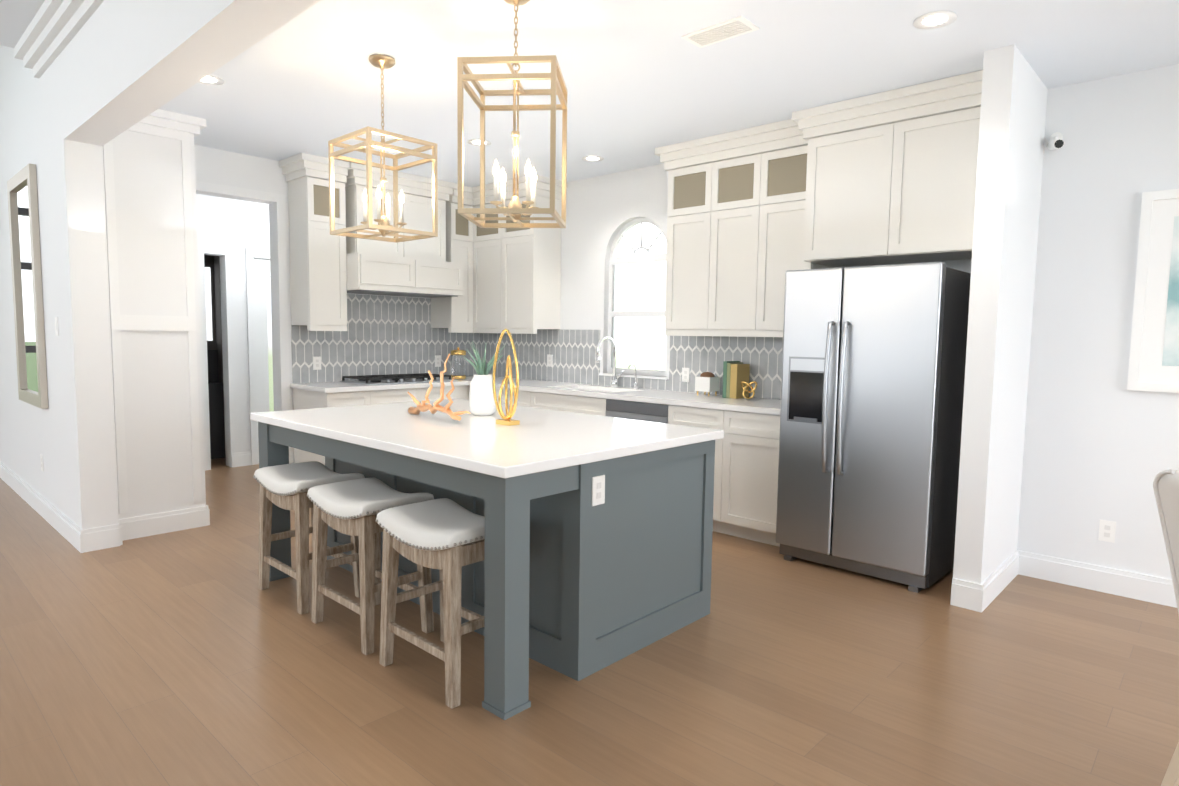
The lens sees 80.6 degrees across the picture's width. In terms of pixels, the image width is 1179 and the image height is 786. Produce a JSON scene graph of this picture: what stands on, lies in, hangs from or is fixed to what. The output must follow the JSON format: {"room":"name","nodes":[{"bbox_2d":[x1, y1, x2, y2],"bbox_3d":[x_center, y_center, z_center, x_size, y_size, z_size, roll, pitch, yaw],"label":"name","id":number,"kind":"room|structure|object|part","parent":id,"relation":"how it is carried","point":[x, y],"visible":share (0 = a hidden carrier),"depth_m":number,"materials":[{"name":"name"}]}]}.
{"room":"kitchen","nodes":[
{"label":"kitchen","id":0,"kind":"room"},
{"bbox_2d":[0,0,44,47],"bbox_3d":[-4.995,-2.377,-0.554,19.000,1.200,9.280,5,7,43],"label":"ceiling","id":1,"kind":"structure","parent":0,"point":[16,17],"depth_m":3.94,"materials":[{"name":"white paint"}]},
{"bbox_2d":[0,0,320,529],"bbox_3d":[-1.799,-1.019,3.045,19.000,4.220,0.190,5,7,43],"label":"wall","id":2,"kind":"structure","parent":0,"point":[116,68],"depth_m":4.22,"materials":[{"name":"white paint"}]},
{"bbox_2d":[7,164,48,408],"bbox_3d":[-4.022,-0.735,4.972,0.870,1.630,0.038,5,7,43],"label":"wall mirror","id":3,"kind":"object","parent":2,"relation":"attached to","point":[22,193],"visible":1,"depth_m":4.94,"materials":[{"name":"clear glass"}]},
{"bbox_2d":[55,317,58,334],"bbox_3d":[-3.402,-0.426,4.440,0.072,0.116,0.008,5,7,43],"label":"light switch","id":4,"kind":"object","parent":2,"relation":"attached to","point":[56,327],"visible":0.93,"depth_m":4.43,"materials":[{"name":"white plastic"}]},
{"bbox_2d":[13,0,103,77],"bbox_3d":[0.741,-1.692,0.433,11.830,0.170,0.110,5,7,43],"label":"crown molding","id":5,"kind":"structure","parent":2,"relation":"attached to","point":[54,27],"depth_m":3.88,"materials":[{"name":"white paint"}]},
{"bbox_2d":[0,451,1176,612],"bbox_3d":[-0.633,0.922,4.501,19.000,0.140,3.736,5,7,43],"label":"baseboard","id":6,"kind":"structure","parent":2,"relation":"attached to","point":[981,597],"depth_m":4.04,"materials":[{"name":"white paint"}]},
{"bbox_2d":[204,255,225,458],"bbox_3d":[-4.086,-0.696,7.427,0.360,2.780,0.320,5,7,43],"label":"doorway","id":7,"kind":"structure","parent":0,"point":[214,352],"depth_m":7.33,"materials":[{"name":"black"}]},
{"bbox_2d":[196,194,269,469],"bbox_3d":[-3.406,-0.662,7.140,0.150,2.780,3.480,5,7,43],"label":"wall","id":8,"kind":"structure","parent":0,"point":[229,230],"depth_m":6.89,"materials":[{"name":"white paint"}]},
{"bbox_2d":[245,248,273,464],"bbox_3d":[-3.100,-0.385,7.408,0.109,2.190,1.040,5,7,43],"label":"door leaf","id":9,"kind":"structure","parent":8,"relation":"in","point":[259,319],"depth_m":7.10,"materials":[{"name":"white paint"}]},
{"bbox_2d":[194,145,423,463],"bbox_3d":[-2.246,-0.585,6.410,0.150,2.780,2.980,5,7,43],"label":"wall","id":10,"kind":"structure","parent":0,"point":[221,167],"depth_m":5.75,"materials":[{"name":"white paint"}]},
{"bbox_2d":[195,181,290,463],"bbox_3d":[-2.889,-0.391,5.612,0.012,2.510,0.920,5,7,43],"label":"trim","id":11,"kind":"structure","parent":10,"relation":"attached to","point":[278,199],"depth_m":5.86,"materials":[{"name":"white paint"}]},
{"bbox_2d":[287,166,350,325],"bbox_3d":[-2.306,-1.204,5.909,0.350,1.255,0.330,5,7,43],"label":"upper cabinet","id":12,"kind":"object","parent":10,"relation":"attached to","point":[318,258],"depth_m":5.79,"materials":[{"name":"white wood"}]},
{"bbox_2d":[343,170,422,293],"bbox_3d":[-1.910,-1.383,6.165,0.560,0.930,0.599,5,7,43],"label":"range hood","id":13,"kind":"object","parent":10,"relation":"attached to","point":[373,266],"depth_m":6.05,"materials":[{"name":"white wood"}]},
{"bbox_2d":[291,294,478,382],"bbox_3d":[-1.873,-0.530,6.702,0.008,0.791,2.010,5,7,43],"label":"tile backsplash","id":14,"kind":"structure","parent":10,"relation":"attached to","point":[384,335],"depth_m":6.57,"materials":[{"name":"grey tile"}]},
{"bbox_2d":[313,357,320,369],"bbox_3d":[-2.404,-0.263,6.142,0.006,0.116,0.072,5,7,43],"label":"electrical outlet","id":15,"kind":"object","parent":14,"relation":"attached to","point":[316,363],"visible":1,"depth_m":6.14,"materials":[{"name":"white plastic"}]},
{"bbox_2d":[435,355,440,366],"bbox_3d":[-1.541,-0.324,7.071,0.006,0.116,0.072,5,7,43],"label":"electrical outlet","id":16,"kind":"object","parent":14,"relation":"attached to","point":[437,360],"visible":1,"depth_m":7.07,"materials":[{"name":"white plastic"}]},
{"bbox_2d":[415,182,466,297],"bbox_3d":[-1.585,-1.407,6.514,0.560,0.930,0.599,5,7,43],"label":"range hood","id":17,"kind":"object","parent":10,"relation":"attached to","point":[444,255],"depth_m":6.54,"materials":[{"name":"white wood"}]},
{"bbox_2d":[430,198,470,329],"bbox_3d":[-1.347,-1.274,6.911,0.391,1.255,0.287,5,7,43],"label":"upper cabinet","id":18,"kind":"object","parent":10,"relation":"attached to","point":[452,311],"depth_m":6.85,"materials":[{"name":"white wood"}]},
{"bbox_2d":[0,458,1178,785],"bbox_3d":[-3.732,1.259,1.175,19.000,0.060,13.150,5,7,43],"label":"floor","id":19,"kind":"structure","parent":0,"point":[194,656],"depth_m":2.73,"materials":[{"name":"brown wood"}]},
{"bbox_2d":[102,109,206,518],"bbox_3d":[-3.139,-0.469,4.876,0.930,2.780,0.610,5,7,43],"label":"wall panel","id":20,"kind":"object","parent":19,"relation":"on","point":[150,214],"visible":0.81,"depth_m":4.58,"materials":[{"name":"white paint"}]},
{"bbox_2d":[253,461,364,614],"bbox_3d":[-1.462,0.725,3.642,0.515,0.654,0.373,5,7,43],"label":"stool","id":21,"kind":"object","parent":19,"relation":"on","point":[286,486],"visible":0.65,"depth_m":3.55,"materials":[{"name":"brown wood"}]},
{"bbox_3d":[-1.458,0.449,3.619,0.515,0.099,0.373,5,7,43],"label":"seat","id":22,"kind":"part","parent":21,"relation":"part of","materials":[{"name":"white fabric"}]},
{"bbox_2d":[293,390,378,464],"bbox_3d":[-2.192,0.404,5.992,0.620,0.880,0.440,5,7,43],"label":"base cabinet","id":23,"kind":"object","parent":19,"relation":"on","point":[302,399],"depth_m":5.80,"materials":[{"name":"white wood"}]},
{"bbox_2d":[291,376,473,393],"bbox_3d":[-1.646,-0.094,6.513,0.636,0.038,2.046,5,7,43],"label":"countertop","id":24,"kind":"structure","parent":23,"relation":"on","point":[372,383],"depth_m":6.02,"materials":[{"name":"white stone"}]},
{"bbox_2d":[340,373,457,384],"bbox_3d":[-1.741,-0.132,6.403,0.520,0.052,0.910,5,7,43],"label":"cooktop","id":25,"kind":"object","parent":24,"relation":"in","point":[391,379],"depth_m":6.25,"materials":[{"name":"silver metal"}]},
{"bbox_2d":[451,347,465,378],"bbox_3d":[-1.211,-0.307,7.005,0.152,0.314,0.422,5,7,43],"label":"decorative canister","id":26,"kind":"object","parent":24,"relation":"on","point":[457,365],"visible":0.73,"depth_m":6.85,"materials":[{"name":"gold metal"}]},
{"bbox_2d":[307,477,433,654],"bbox_3d":[-1.015,0.766,3.229,0.515,0.654,0.373,5,7,43],"label":"stool","id":27,"kind":"object","parent":19,"relation":"on","point":[354,507],"visible":0.75,"depth_m":3.15,"materials":[{"name":"brown wood"}]},
{"bbox_3d":[-1.011,0.490,3.206,0.515,0.099,0.373,5,7,43],"label":"seat","id":28,"kind":"part","parent":27,"relation":"part of","materials":[{"name":"white fabric"}]},
{"bbox_2d":[379,390,410,403],"bbox_3d":[-1.929,0.384,6.275,0.620,0.880,0.575,5,7,43],"label":"base cabinet","id":29,"kind":"object","parent":19,"relation":"on","point":[385,396],"depth_m":6.04,"materials":[{"name":"white wood"}]},
{"bbox_2d":[376,498,484,708],"bbox_3d":[-0.567,0.807,2.817,0.515,0.654,0.373,5,7,43],"label":"stool","id":30,"kind":"object","parent":19,"relation":"on","point":[445,537],"visible":0.79,"depth_m":2.69,"materials":[{"name":"brown wood"}]},
{"bbox_3d":[-0.564,0.530,2.793,0.515,0.099,0.373,5,7,43],"label":"seat","id":31,"kind":"part","parent":30,"relation":"part of","materials":[{"name":"white fabric"}]},
{"bbox_2d":[411,382,469,401],"bbox_3d":[-1.565,0.361,6.611,0.696,0.880,0.651,5,7,43],"label":"base cabinet","id":32,"kind":"object","parent":19,"relation":"on","point":[419,392],"depth_m":6.38,"materials":[{"name":"white wood"}]},
{"bbox_2d":[258,422,721,719],"bbox_3d":[-0.614,0.625,3.642,2.103,0.878,1.336,5,7,43],"label":"kitchen island","id":33,"kind":"object","parent":19,"relation":"on","point":[598,541],"depth_m":2.90,"materials":[{"name":"grey wood"}]},
{"bbox_2d":[250,398,723,477],"bbox_3d":[-0.605,0.165,3.606,2.150,0.040,1.390,5,7,43],"label":"island countertop","id":34,"kind":"structure","parent":33,"relation":"on","point":[543,440],"depth_m":3.16,"materials":[{"name":"white stone"}]},
{"bbox_2d":[407,354,469,420],"bbox_3d":[-0.809,-0.038,3.648,0.095,0.345,0.552,-3,6,-40],"label":"driftwood","id":35,"kind":"object","parent":34,"relation":"on","point":[419,408],"visible":1,"depth_m":3.61,"materials":[{"name":"orange wood"}]},
{"bbox_2d":[463,342,503,415],"bbox_3d":[-0.595,-0.083,3.869,0.251,0.409,0.253,5,7,43],"label":"decorative vase","id":36,"kind":"object","parent":34,"relation":"on","point":[481,400],"visible":0.98,"depth_m":3.81,"materials":[{"name":"white ceramic"}]},
{"bbox_2d":[492,329,519,425],"bbox_3d":[-0.409,-0.081,3.467,0.148,0.478,0.093,5,7,43],"label":"loop","id":37,"kind":"object","parent":34,"relation":"on","point":[506,420],"visible":1,"depth_m":3.45,"materials":[{"name":"gold metal"}]},
{"bbox_2d":[496,390,502,403],"bbox_3d":[-0.757,0.365,6.699,0.490,0.880,0.625,5,7,43],"label":"base cabinet","id":38,"kind":"object","parent":19,"relation":"on","point":[497,391],"depth_m":6.32,"materials":[{"name":"white wood"}]},
{"bbox_2d":[503,390,534,407],"bbox_3d":[-0.464,0.392,6.428,0.549,0.880,0.625,5,7,43],"label":"base cabinet","id":39,"kind":"object","parent":19,"relation":"on","point":[526,398],"depth_m":6.09,"materials":[{"name":"white wood"}]},
{"bbox_2d":[535,386,614,415],"bbox_3d":[-0.009,0.433,6.008,0.930,0.880,0.625,5,7,43],"label":"base cabinet","id":40,"kind":"object","parent":19,"relation":"on","point":[560,402],"depth_m":5.71,"materials":[{"name":"white wood"}]},
{"bbox_2d":[607,398,674,423],"bbox_3d":[0.552,0.485,5.491,0.719,0.880,0.625,5,7,43],"label":"dishwasher","id":41,"kind":"object","parent":19,"relation":"on","point":[644,411],"depth_m":5.20,"materials":[{"name":"grey metal"}]},
{"bbox_2d":[675,406,730,533],"bbox_3d":[0.964,0.522,5.111,0.525,0.880,0.625,5,7,43],"label":"base cabinet","id":42,"kind":"object","parent":19,"relation":"on","point":[692,416],"depth_m":4.77,"materials":[{"name":"white wood"}]},
{"bbox_2d":[727,410,779,546],"bbox_3d":[1.262,0.549,4.837,0.524,0.880,0.625,5,7,43],"label":"base cabinet","id":43,"kind":"object","parent":19,"relation":"on","point":[752,508],"depth_m":4.60,"materials":[{"name":"white wood"}]},
{"bbox_2d":[495,378,780,413],"bbox_3d":[0.257,0.047,5.719,3.250,0.134,0.636,5,7,43],"label":"countertop","id":44,"kind":"structure","parent":43,"relation":"on","point":[625,394],"depth_m":5.28,"materials":[{"name":"white stone"}]},
{"bbox_2d":[583,336,637,391],"bbox_3d":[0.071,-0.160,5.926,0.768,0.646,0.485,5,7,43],"label":"faucet","id":45,"kind":"object","parent":44,"relation":"in","point":[586,387],"depth_m":6.05,"materials":[{"name":"silver metal"}]},
{"bbox_2d":[695,372,718,395],"bbox_3d":[0.901,-0.071,5.327,0.130,0.183,0.130,5,7,43],"label":"planter box","id":46,"kind":"object","parent":44,"relation":"on","point":[705,382],"visible":1,"depth_m":5.28,"materials":[{"name":"white ceramic"}]},
{"bbox_2d":[722,361,749,398],"bbox_3d":[1.096,-0.101,5.198,0.117,0.270,0.180,5,7,43],"label":"books","id":47,"kind":"object","parent":44,"relation":"on","point":[735,373],"visible":0.88,"depth_m":5.14,"materials":[{"name":"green paper"}]},
{"bbox_2d":[741,381,757,398],"bbox_3d":[1.146,-0.021,5.006,0.141,0.132,0.056,5,7,43],"label":"knot","id":48,"kind":"object","parent":44,"relation":"on","point":[750,386],"visible":1,"depth_m":5.00,"materials":[{"name":"gold metal"}]},
{"bbox_2d":[776,262,970,592],"bbox_3d":[1.715,0.159,4.207,0.880,1.775,0.825,5,7,43],"label":"refrigerator","id":49,"kind":"object","parent":19,"relation":"on","point":[873,378],"visible":1,"depth_m":3.91,"materials":[{"name":"grey metal"}]},
{"bbox_2d":[1153,469,1178,785],"bbox_3d":[1.969,0.738,1.830,0.720,1.026,0.500,0,5,-5],"label":"dining chair","id":50,"kind":"object","parent":19,"relation":"on","point":[1166,487],"visible":1,"depth_m":1.98,"materials":[{"name":"white fabric"}]},
{"bbox_2d":[159,0,1178,186],"bbox_3d":[0.993,-1.703,3.048,15.000,0.100,3.680,5,7,43],"label":"ceiling","id":51,"kind":"structure","parent":0,"point":[643,79],"depth_m":3.63,"materials":[{"name":"white paint"}]},
{"bbox_2d":[198,75,223,84],"bbox_3d":[-2.154,-1.766,3.917,0.176,0.005,0.176,5,7,43],"label":"recessed light","id":52,"kind":"object","parent":51,"relation":"in","point":[211,80],"visible":0.46,"depth_m":3.94,"materials":[{"name":"white plastic"}]},
{"bbox_2d":[328,54,437,242],"bbox_3d":[-1.080,-1.276,3.637,0.399,0.903,0.399,5,7,43],"label":"pendant light","id":53,"kind":"object","parent":51,"relation":"hanging from","point":[384,227],"visible":1,"depth_m":3.63,"materials":[{"name":"gold metal"}]},
{"bbox_2d":[467,139,490,145],"bbox_3d":[-0.814,-1.850,5.139,0.176,0.005,0.176,5,7,43],"label":"recessed light","id":54,"kind":"object","parent":51,"relation":"in","point":[475,142],"visible":0.77,"depth_m":5.14,"materials":[{"name":"white"}]},
{"bbox_2d":[457,0,567,227],"bbox_3d":[-0.309,-1.189,2.914,0.389,0.933,0.389,1,5,5],"label":"pendant light","id":55,"kind":"object","parent":51,"relation":"hanging from","point":[514,210],"visible":1,"depth_m":2.88,"materials":[{"name":"gold metal"}]},
{"bbox_2d":[582,156,603,161],"bbox_3d":[0.026,-1.873,5.560,0.176,0.005,0.176,5,7,43],"label":"recessed light","id":56,"kind":"object","parent":51,"relation":"in","point":[592,158],"visible":1,"depth_m":5.56,"materials":[{"name":"white"}]},
{"bbox_2d":[681,16,759,47],"bbox_3d":[0.604,-1.666,3.221,0.320,0.012,0.160,5,7,43],"label":"ceiling vent","id":57,"kind":"object","parent":51,"relation":"in","point":[723,31],"visible":1,"depth_m":3.20,"materials":[{"name":"white metal"}]},
{"bbox_2d":[913,11,956,28],"bbox_3d":[1.522,-1.643,3.066,0.176,0.005,0.176,5,7,43],"label":"recessed light","id":58,"kind":"object","parent":51,"relation":"in","point":[935,19],"visible":1,"depth_m":3.06,"materials":[{"name":"white"}]},
{"bbox_2d":[529,64,1178,578],"bbox_3d":[3.218,-0.264,3.495,12.150,2.780,0.150,5,7,43],"label":"wall","id":59,"kind":"structure","parent":0,"point":[1101,440],"depth_m":3.84,"materials":[{"name":"white paint"}]},
{"bbox_2d":[471,190,506,329],"bbox_3d":[-0.880,-1.262,6.844,0.508,1.255,0.412,5,7,43],"label":"upper cabinet","id":60,"kind":"object","parent":59,"relation":"attached to","point":[488,245],"depth_m":6.75,"materials":[{"name":"white wood"}]},
{"bbox_2d":[507,186,561,329],"bbox_3d":[-0.574,-1.238,6.603,0.507,1.255,0.350,5,7,43],"label":"upper cabinet","id":61,"kind":"object","parent":59,"relation":"attached to","point":[533,254],"depth_m":6.44,"materials":[{"name":"white wood"}]},
{"bbox_2d":[479,329,782,398],"bbox_3d":[0.246,-0.308,6.145,3.900,0.498,0.007,5,7,43],"label":"tile backsplash","id":62,"kind":"structure","parent":59,"relation":"attached to","point":[574,354],"depth_m":5.99,"materials":[{"name":"grey tile"}]},
{"bbox_2d":[547,354,552,366],"bbox_3d":[-0.384,-0.314,6.718,0.072,0.116,0.006,5,7,43],"label":"outlet","id":63,"kind":"object","parent":62,"relation":"attached to","point":[549,360],"visible":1,"depth_m":6.71,"materials":[{"name":"white plastic"}]},
{"bbox_2d":[682,367,689,381],"bbox_3d":[0.782,-0.148,5.648,0.072,0.116,0.006,5,7,43],"label":"outlet","id":64,"kind":"object","parent":62,"relation":"attached to","point":[685,374],"visible":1,"depth_m":5.64,"materials":[{"name":"white plastic"}]},
{"bbox_2d":[599,218,668,379],"bbox_3d":[0.432,-0.822,6.030,0.760,1.370,0.170,5,7,43],"label":"window","id":65,"kind":"structure","parent":59,"relation":"in","point":[636,312],"depth_m":6.06,"materials":[{"name":"white glass"}]},
{"bbox_2d":[665,150,718,333],"bbox_3d":[0.870,-1.106,5.271,0.449,1.255,0.350,5,7,43],"label":"upper cabinet","id":66,"kind":"object","parent":59,"relation":"attached to","point":[692,252],"depth_m":5.14,"materials":[{"name":"white wood"}]},
{"bbox_2d":[715,142,770,333],"bbox_3d":[1.134,-1.082,5.028,0.509,1.255,0.350,5,7,43],"label":"upper cabinet","id":67,"kind":"object","parent":59,"relation":"attached to","point":[755,214],"depth_m":4.86,"materials":[{"name":"white wood"}]},
{"bbox_2d":[763,134,830,333],"bbox_3d":[1.398,-1.058,4.784,0.449,1.255,0.350,5,7,43],"label":"upper cabinet","id":68,"kind":"object","parent":59,"relation":"attached to","point":[785,192],"depth_m":4.65,"materials":[{"name":"white wood"}]},
{"bbox_2d":[799,106,912,267],"bbox_3d":[1.740,-1.239,4.372,0.587,0.815,0.470,5,7,43],"label":"upper cabinet","id":69,"kind":"object","parent":59,"relation":"attached to","point":[853,167],"depth_m":4.21,"materials":[{"name":"white wood"}]},
{"bbox_2d":[1098,520,1115,542],"bbox_3d":[2.838,0.758,3.813,0.072,0.116,0.006,5,7,43],"label":"outlet","id":70,"kind":"object","parent":59,"relation":"attached to","point":[1107,530],"visible":1,"depth_m":3.81,"materials":[{"name":"white plastic"}]},
{"bbox_2d":[1127,189,1178,392],"bbox_3d":[3.154,-0.504,3.410,0.760,1.030,0.033,5,7,43],"label":"picture","id":71,"kind":"object","parent":59,"relation":"attached to","point":[1154,357],"visible":1,"depth_m":3.60,"materials":[{"name":"white"}]},
{"bbox_2d":[953,44,1047,583],"bbox_3d":[2.228,-0.300,3.764,0.130,2.780,0.800,5,7,43],"label":"wall","id":72,"kind":"structure","parent":0,"point":[1009,174],"depth_m":3.53,"materials":[{"name":"white paint"}]},
{"bbox_2d":[899,90,981,261],"bbox_3d":[2.083,-1.208,4.055,0.586,0.815,0.470,5,7,43],"label":"upper cabinet","id":73,"kind":"object","parent":72,"relation":"attached to","point":[940,158],"depth_m":3.87,"materials":[{"name":"white wood"}]},
{"bbox_2d":[1047,132,1064,149],"bbox_3d":[2.567,-1.387,3.825,0.094,0.116,0.134,5,7,43],"label":"security camera","id":74,"kind":"object","parent":72,"relation":"attached to","point":[1056,141],"visible":0.98,"depth_m":3.82,"materials":[{"name":"white plastic"}]},
{"label":"outside","id":75,"kind":"structure","parent":0,"visible":0},
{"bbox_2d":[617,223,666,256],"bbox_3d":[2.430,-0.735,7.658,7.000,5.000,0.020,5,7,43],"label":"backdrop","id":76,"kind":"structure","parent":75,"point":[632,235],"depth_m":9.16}
]}

